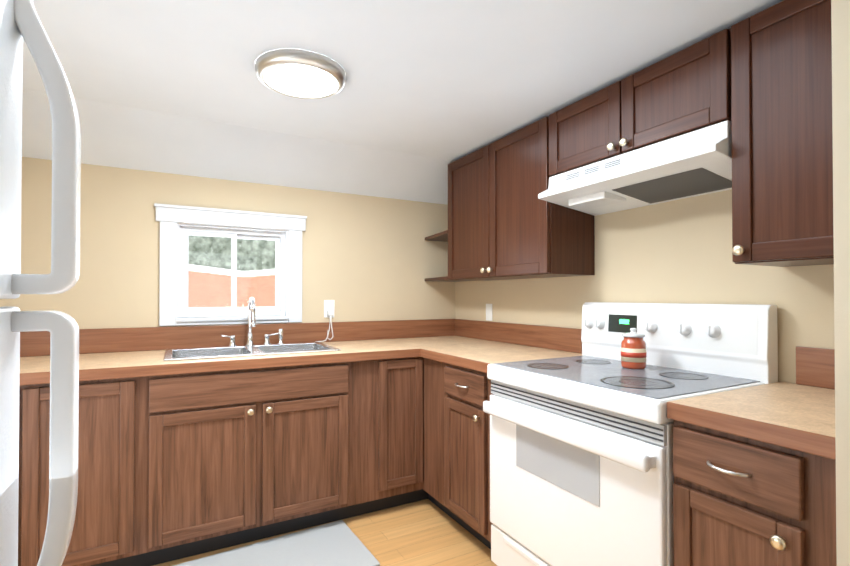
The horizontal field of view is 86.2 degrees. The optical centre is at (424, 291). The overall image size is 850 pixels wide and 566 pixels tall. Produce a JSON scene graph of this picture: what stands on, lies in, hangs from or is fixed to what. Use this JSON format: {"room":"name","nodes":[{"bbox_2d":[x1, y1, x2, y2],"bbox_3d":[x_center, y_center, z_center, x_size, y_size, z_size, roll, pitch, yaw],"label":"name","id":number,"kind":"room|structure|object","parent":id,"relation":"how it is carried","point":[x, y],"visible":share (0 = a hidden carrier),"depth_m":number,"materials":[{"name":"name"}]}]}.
{"room":"kitchen","nodes":[
{"label":"kitchen","id":0,"kind":"room"},
{"bbox_2d":[0,157,454,328],"bbox_3d":[-1.028,0.139,2.836,3.040,2.200,0.120,0,-1,-29],"label":"wall","id":1,"kind":"structure","parent":0,"point":[368,258],"depth_m":2.71,"materials":[{"name":"paint"}]},
{"bbox_2d":[154,203,306,325],"bbox_3d":[-1.153,-0.144,2.752,0.837,0.675,0.153,0,-1,-29],"label":"window","id":2,"kind":"structure","parent":1,"relation":"in","point":[176,230],"depth_m":2.70,"materials":[{"name":"white wood"}]},
{"bbox_2d":[324,300,334,317],"bbox_3d":[-0.623,0.113,2.970,0.070,0.115,0.030,0,-1,-29],"label":"electrical outlet","id":3,"kind":"object","parent":1,"relation":"attached to","point":[329,305],"visible":1,"depth_m":2.97,"materials":[{"name":"white plastic"}]},
{"bbox_2d":[315,316,332,341],"bbox_3d":[-0.650,0.241,2.939,0.123,0.168,0.019,0,-1,-29],"label":"cord","id":4,"kind":"object","parent":3,"relation":"attached to","point":[328,331],"visible":0.98,"depth_m":2.96,"materials":[{"name":"white plastic"}]},
{"bbox_2d":[153,499,496,565],"bbox_3d":[0.107,1.247,0.737,3.040,0.060,4.870,0,-1,-29],"label":"floor","id":5,"kind":"structure","parent":0,"point":[426,532],"depth_m":2.26,"materials":[{"name":"brown wood"}]},
{"bbox_2d":[0,0,80,565],"bbox_3d":[-0.641,0.354,0.089,0.806,1.712,0.750,0,-1,-29],"label":"refrigerator","id":6,"kind":"object","parent":5,"relation":"on","point":[20,21],"visible":1,"depth_m":0.57,"materials":[{"name":"white metal"}]},
{"bbox_2d":[18,357,492,565],"bbox_3d":[-0.937,0.796,2.068,2.188,0.870,1.295,0,-1,-29],"label":"base cabinet","id":7,"kind":"object","parent":5,"relation":"on","point":[175,467],"visible":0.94,"depth_m":1.55,"materials":[{"name":"brown wood"}]},
{"bbox_2d":[20,319,487,385],"bbox_3d":[-0.830,0.282,2.491,2.776,0.174,0.667,0,-1,-29],"label":"countertop","id":8,"kind":"structure","parent":7,"relation":"on","point":[117,353],"depth_m":2.43,"materials":[{"name":"laminate"}]},
{"bbox_2d":[163,342,340,360],"bbox_3d":[-0.939,0.407,2.482,0.840,0.186,0.480,0,-1,-29],"label":"sink","id":9,"kind":"object","parent":8,"relation":"in","point":[175,354],"visible":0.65,"depth_m":2.53,"materials":[{"name":"silver metal"}]},
{"bbox_2d":[220,298,283,346],"bbox_3d":[-0.983,0.174,2.619,0.358,0.280,0.180,0,-1,-29],"label":"faucet","id":10,"kind":"object","parent":8,"relation":"on","point":[251,318],"visible":1,"depth_m":2.66,"materials":[{"name":"silver metal"}]},
{"bbox_2d":[420,321,581,372],"bbox_3d":[0.417,0.282,2.432,0.641,0.174,0.630,0,-1,-29],"label":"countertop","id":11,"kind":"structure","parent":7,"relation":"on","point":[474,346],"depth_m":2.59,"materials":[{"name":"laminate"}]},
{"bbox_2d":[173,520,379,565],"bbox_3d":[-0.749,1.223,1.976,1.000,0.011,0.470,0,-1,-32],"label":"rug","id":12,"kind":"object","parent":5,"relation":"on","point":[338,543],"visible":0.94,"depth_m":2.12,"materials":[{"name":"white fabric"}]},
{"bbox_2d":[483,302,777,565],"bbox_3d":[0.734,0.638,1.773,0.692,1.180,0.816,0,-1,-29],"label":"stove","id":13,"kind":"object","parent":5,"relation":"on","point":[581,460],"visible":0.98,"depth_m":1.62,"materials":[{"name":"white metal"}]},
{"bbox_2d":[621,328,646,368],"bbox_3d":[0.850,0.229,1.852,0.096,0.162,0.096,0,-1,-29],"label":"jar","id":14,"kind":"object","parent":13,"relation":"on","point":[633,350],"visible":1,"depth_m":1.82,"materials":[{"name":"orange ceramic"}]},
{"bbox_2d":[673,420,836,565],"bbox_3d":[1.048,0.787,1.244,0.660,0.870,0.406,0,-1,-29],"label":"base cabinet","id":15,"kind":"object","parent":5,"relation":"on","point":[740,501],"visible":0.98,"depth_m":1.11,"materials":[{"name":"brown wood"}]},
{"bbox_2d":[667,346,835,459],"bbox_3d":[1.058,0.269,1.255,0.641,0.174,0.406,0,-1,-29],"label":"countertop","id":16,"kind":"structure","parent":15,"relation":"on","point":[799,415],"depth_m":1.21,"materials":[{"name":"laminate"}]},
{"bbox_2d":[22,0,782,204],"bbox_3d":[0.136,-0.804,0.707,3.040,0.240,4.751,0,-1,-29],"label":"ceiling","id":17,"kind":"structure","parent":0,"point":[421,100],"depth_m":1.82,"materials":[{"name":"paint"}]},
{"bbox_2d":[255,49,345,98],"bbox_3d":[-0.485,-0.838,1.786,0.344,0.048,0.344,0,-1,-29],"label":"ceiling light","id":18,"kind":"object","parent":17,"relation":"attached to","point":[300,73],"visible":1,"depth_m":1.72,"materials":[{"name":"white glass"}]},
{"bbox_2d":[455,189,834,383],"bbox_3d":[0.888,0.134,2.369,0.120,2.200,2.530,0,-1,-29],"label":"wall","id":19,"kind":"structure","parent":0,"point":[677,251],"depth_m":1.93,"materials":[{"name":"paint"}]},
{"bbox_2d":[425,230,476,281],"bbox_3d":[0.188,-0.237,3.201,0.316,0.320,0.402,0,-1,-29],"label":"corner shelf","id":20,"kind":"object","parent":19,"relation":"attached to","point":[442,236],"visible":0.5,"depth_m":3.17,"materials":[{"name":"paint"}]},
{"bbox_2d":[486,304,491,320],"bbox_3d":[0.433,0.139,3.072,0.007,0.115,0.070,0,-1,-29],"label":"electrical outlet","id":21,"kind":"object","parent":19,"relation":"attached to","point":[488,312],"visible":1,"depth_m":3.06,"materials":[{"name":"white plastic"}]},
{"bbox_2d":[448,116,594,280],"bbox_3d":[0.488,-0.458,2.617,0.348,0.756,0.911,0,-1,-29],"label":"upper cabinet","id":22,"kind":"object","parent":19,"relation":"attached to","point":[505,222],"visible":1,"depth_m":2.39,"materials":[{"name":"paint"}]},
{"bbox_2d":[549,28,730,175],"bbox_3d":[0.899,-0.695,1.865,0.348,0.298,0.802,0,-1,-29],"label":"upper cabinet","id":23,"kind":"object","parent":19,"relation":"attached to","point":[685,91],"visible":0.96,"depth_m":1.69,"materials":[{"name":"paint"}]},
{"bbox_2d":[538,120,731,215],"bbox_3d":[0.882,-0.465,1.856,0.379,0.157,0.796,0,-1,-29],"label":"range hood","id":24,"kind":"object","parent":23,"relation":"attached to","point":[693,164],"visible":0.92,"depth_m":1.74,"materials":[{"name":"white metal"}]},
{"bbox_2d":[731,0,833,266],"bbox_3d":[1.188,-0.469,1.331,0.348,0.760,0.402,0,-1,-29],"label":"upper cabinet","id":25,"kind":"object","parent":19,"relation":"attached to","point":[782,134],"visible":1,"depth_m":1.32,"materials":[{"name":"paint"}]},
{"bbox_2d":[831,0,849,565],"bbox_3d":[1.669,0.111,0.159,0.860,2.200,2.100,0,-1,-29],"label":"wall","id":26,"kind":"structure","parent":0,"point":[840,18],"depth_m":0.87,"materials":[{"name":"paint"}]},
{"label":"outside","id":27,"kind":"structure","parent":0,"visible":0},
{"bbox_2d":[188,235,275,311],"bbox_3d":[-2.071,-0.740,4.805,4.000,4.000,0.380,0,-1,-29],"label":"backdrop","id":28,"kind":"structure","parent":27,"point":[218,242],"depth_m":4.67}
]}

